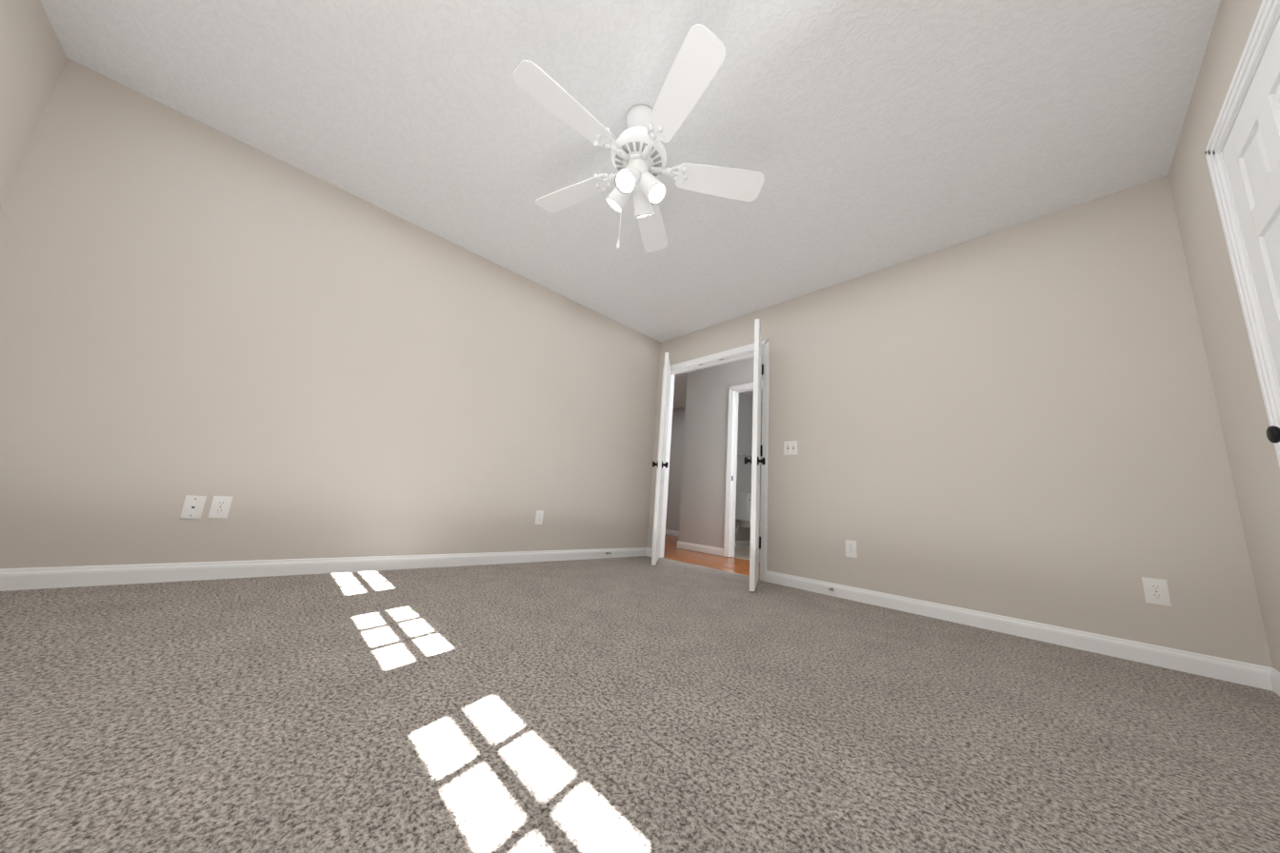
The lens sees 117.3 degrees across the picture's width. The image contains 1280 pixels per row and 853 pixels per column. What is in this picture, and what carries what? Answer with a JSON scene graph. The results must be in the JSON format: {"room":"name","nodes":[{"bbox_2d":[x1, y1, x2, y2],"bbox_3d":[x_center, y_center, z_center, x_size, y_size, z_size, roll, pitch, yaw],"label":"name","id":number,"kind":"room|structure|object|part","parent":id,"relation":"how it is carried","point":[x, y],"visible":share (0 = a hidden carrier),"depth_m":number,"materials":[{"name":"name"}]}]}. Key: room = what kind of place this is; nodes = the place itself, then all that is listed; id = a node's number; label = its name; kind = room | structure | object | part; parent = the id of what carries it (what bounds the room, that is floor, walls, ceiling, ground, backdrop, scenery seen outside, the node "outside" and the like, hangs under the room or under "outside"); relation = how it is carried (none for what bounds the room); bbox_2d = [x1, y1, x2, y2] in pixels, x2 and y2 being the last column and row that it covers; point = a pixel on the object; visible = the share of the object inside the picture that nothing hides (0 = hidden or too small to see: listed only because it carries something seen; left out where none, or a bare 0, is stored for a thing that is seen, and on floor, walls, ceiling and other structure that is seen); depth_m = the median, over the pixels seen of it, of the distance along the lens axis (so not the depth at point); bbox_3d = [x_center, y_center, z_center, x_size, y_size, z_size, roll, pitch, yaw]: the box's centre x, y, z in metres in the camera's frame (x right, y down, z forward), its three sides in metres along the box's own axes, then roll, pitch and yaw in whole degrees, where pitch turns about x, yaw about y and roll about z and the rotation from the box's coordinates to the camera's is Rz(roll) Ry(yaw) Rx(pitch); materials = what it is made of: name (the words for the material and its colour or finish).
{"room":"empty bedroom","nodes":[
{"label":"empty bedroom","id":0,"kind":"room"},
{"bbox_2d":[0,0,66,209],"bbox_3d":[-1.590,-0.732,0.317,0.040,2.440,3.868,14,-15,-42],"label":"wall","id":1,"kind":"structure","parent":0,"point":[32,57],"depth_m":1.67,"materials":[{"name":"beige paint"}]},
{"bbox_2d":[0,58,660,568],"bbox_3d":[-1.418,-0.194,3.032,4.273,2.440,0.115,14,-15,-42],"label":"wall","id":2,"kind":"structure","parent":0,"point":[291,361],"depth_m":2.26,"materials":[{"name":"beige paint"}]},
{"bbox_2d":[179,495,206,519],"bbox_3d":[-2.308,0.417,2.016,0.072,0.116,0.007,14,-15,-42],"label":"phone jack","id":3,"kind":"object","parent":2,"relation":"attached to","point":[192,507],"visible":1,"depth_m":2.01,"materials":[{"name":"white plastic"}]},
{"bbox_2d":[207,496,232,519],"bbox_3d":[-2.238,0.431,2.082,0.072,0.116,0.008,14,-15,-42],"label":"electrical outlet","id":4,"kind":"object","parent":2,"relation":"attached to","point":[220,507],"visible":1,"depth_m":2.08,"materials":[{"name":"white plastic"}]},
{"bbox_2d":[534,510,543,524],"bbox_3d":[-0.866,0.782,3.359,0.072,0.116,0.008,14,-15,-42],"label":"electrical outlet","id":5,"kind":"object","parent":2,"relation":"attached to","point":[539,517],"visible":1,"depth_m":3.35,"materials":[{"name":"white plastic"}]},
{"bbox_2d":[40,0,1220,408],"bbox_3d":[0.298,-1.190,3.920,7.565,0.100,6.353,14,-15,-42],"label":"ceiling","id":6,"kind":"structure","parent":0,"point":[865,137],"depth_m":1.91,"materials":[{"name":"white paint"}]},
{"bbox_2d":[513,23,764,252],"bbox_3d":[-0.049,-1.191,1.858,1.164,0.730,1.214,14,-15,-42],"label":"ceiling fan","id":7,"kind":"object","parent":6,"relation":"hanging from","point":[638,155],"visible":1,"depth_m":1.80,"materials":[{"name":"white metal"}]},
{"bbox_3d":[-0.017,-1.347,1.906,0.464,0.402,0.475,14,-15,-42],"label":"motor","id":8,"kind":"part","parent":7,"relation":"part of","materials":[{"name":"white metal"}]},
{"bbox_2d":[0,556,1279,852],"bbox_3d":[-0.140,0.886,1.517,4.248,0.061,3.638,14,-15,-42],"label":"floor","id":9,"kind":"structure","parent":0,"point":[183,716],"depth_m":1.00,"materials":[{"name":"grey carpet"}]},
{"bbox_2d":[665,406,685,531],"bbox_3d":[1.710,0.439,5.082,3.207,2.440,6.583,14,-15,-42],"label":"wall","id":10,"kind":"structure","parent":0,"point":[672,519],"depth_m":7.48,"materials":[{"name":"grey paint"}]},
{"bbox_2d":[0,529,1279,696],"bbox_3d":[0.087,1.198,3.428,7.250,0.088,6.353,14,-15,-42],"label":"baseboard","id":11,"kind":"structure","parent":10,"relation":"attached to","point":[1262,677],"depth_m":2.09,"materials":[{"name":"white wood"}]},
{"bbox_2d":[663,534,759,578],"bbox_3d":[1.447,1.621,4.686,2.552,0.056,6.353,14,-15,-42],"label":"floor","id":12,"kind":"structure","parent":0,"point":[671,551],"depth_m":4.30,"materials":[{"name":"brown wood"}]},
{"bbox_2d":[678,355,762,548],"bbox_3d":[2.827,0.439,4.645,2.187,2.440,4.183,14,-15,-42],"label":"wall","id":13,"kind":"structure","parent":0,"point":[703,500],"depth_m":5.18,"materials":[{"name":"grey paint"}]},
{"bbox_2d":[723,380,762,557],"bbox_3d":[1.426,0.487,4.575,0.134,2.112,0.894,14,-15,-42],"label":"door frame","id":14,"kind":"structure","parent":13,"relation":"attached to","point":[734,391],"depth_m":4.83,"materials":[{"name":"white wood"}]},
{"bbox_2d":[732,546,759,562],"bbox_3d":[2.757,1.667,4.415,2.112,0.058,4.163,14,-15,-42],"label":"floor","id":15,"kind":"structure","parent":0,"point":[742,552],"depth_m":5.18,"materials":[{"name":"beige tile"}]},
{"bbox_2d":[735,493,760,550],"bbox_3d":[1.831,1.431,5.868,0.517,0.810,0.667,14,-15,-42],"label":"toilet","id":16,"kind":"object","parent":15,"relation":"on","point":[743,508],"visible":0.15,"depth_m":5.93,"materials":[{"name":"white ceramic"}]},
{"bbox_2d":[646,175,1272,667],"bbox_3d":[0.598,0.155,4.046,0.115,2.440,6.353,14,-15,-42],"label":"wall","id":17,"kind":"structure","parent":0,"point":[1020,421],"depth_m":2.27,"materials":[{"name":"beige paint"}]},
{"bbox_2d":[651,352,670,565],"bbox_3d":[0.225,0.310,3.979,0.151,2.031,0.591,3,-11,7],"label":"door","id":18,"kind":"structure","parent":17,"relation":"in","point":[660,464],"depth_m":3.76,"materials":[{"name":"white paint"}]},
{"bbox_2d":[650,339,769,581],"bbox_3d":[0.700,0.301,3.897,0.153,2.112,1.322,14,-15,-42],"label":"door frame","id":19,"kind":"structure","parent":17,"relation":"attached to","point":[736,353],"depth_m":3.83,"materials":[{"name":"white wood"}]},
{"bbox_2d":[743,319,765,591],"bbox_3d":[0.946,0.206,3.163,0.151,2.031,0.611,0,-12,20],"label":"door","id":20,"kind":"structure","parent":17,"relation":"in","point":[754,461],"depth_m":2.94,"materials":[{"name":"white paint"}]},
{"bbox_2d":[783,440,798,455],"bbox_3d":[1.249,0.176,3.242,0.018,0.116,0.116,14,-15,-42],"label":"switch plate","id":21,"kind":"object","parent":17,"relation":"attached to","point":[790,448],"visible":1,"depth_m":3.24,"materials":[{"name":"white plastic"}]},
{"bbox_2d":[845,540,857,558],"bbox_3d":[1.505,0.873,2.784,0.008,0.116,0.072,14,-15,-42],"label":"electrical outlet","id":22,"kind":"object","parent":17,"relation":"attached to","point":[850,550],"visible":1,"depth_m":2.78,"materials":[{"name":"white plastic"}]},
{"bbox_2d":[1141,577,1171,606],"bbox_3d":[2.420,0.774,1.828,0.008,0.116,0.072,14,-15,-42],"label":"electrical outlet","id":23,"kind":"object","parent":17,"relation":"attached to","point":[1155,591],"visible":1,"depth_m":1.83,"materials":[{"name":"white plastic"}]},
{"bbox_2d":[1167,0,1279,672],"bbox_3d":[1.174,-0.520,0.338,4.273,2.440,0.115,14,-15,-42],"label":"wall","id":24,"kind":"structure","parent":0,"point":[1250,452],"depth_m":1.60,"materials":[{"name":"beige paint"}]},
{"bbox_2d":[1204,0,1279,467],"bbox_3d":[1.930,-0.160,1.034,0.869,2.112,0.134,14,-15,-42],"label":"trim","id":25,"kind":"structure","parent":24,"relation":"attached to","point":[1266,21],"depth_m":1.38,"materials":[{"name":"white wood"}]},
{"bbox_2d":[1221,18,1279,442],"bbox_3d":[1.887,-0.129,1.066,0.737,2.031,0.091,14,-15,-42],"label":"closet door","id":26,"kind":"structure","parent":24,"relation":"in","point":[1250,151],"depth_m":1.30,"materials":[{"name":"white paint"}]}
]}

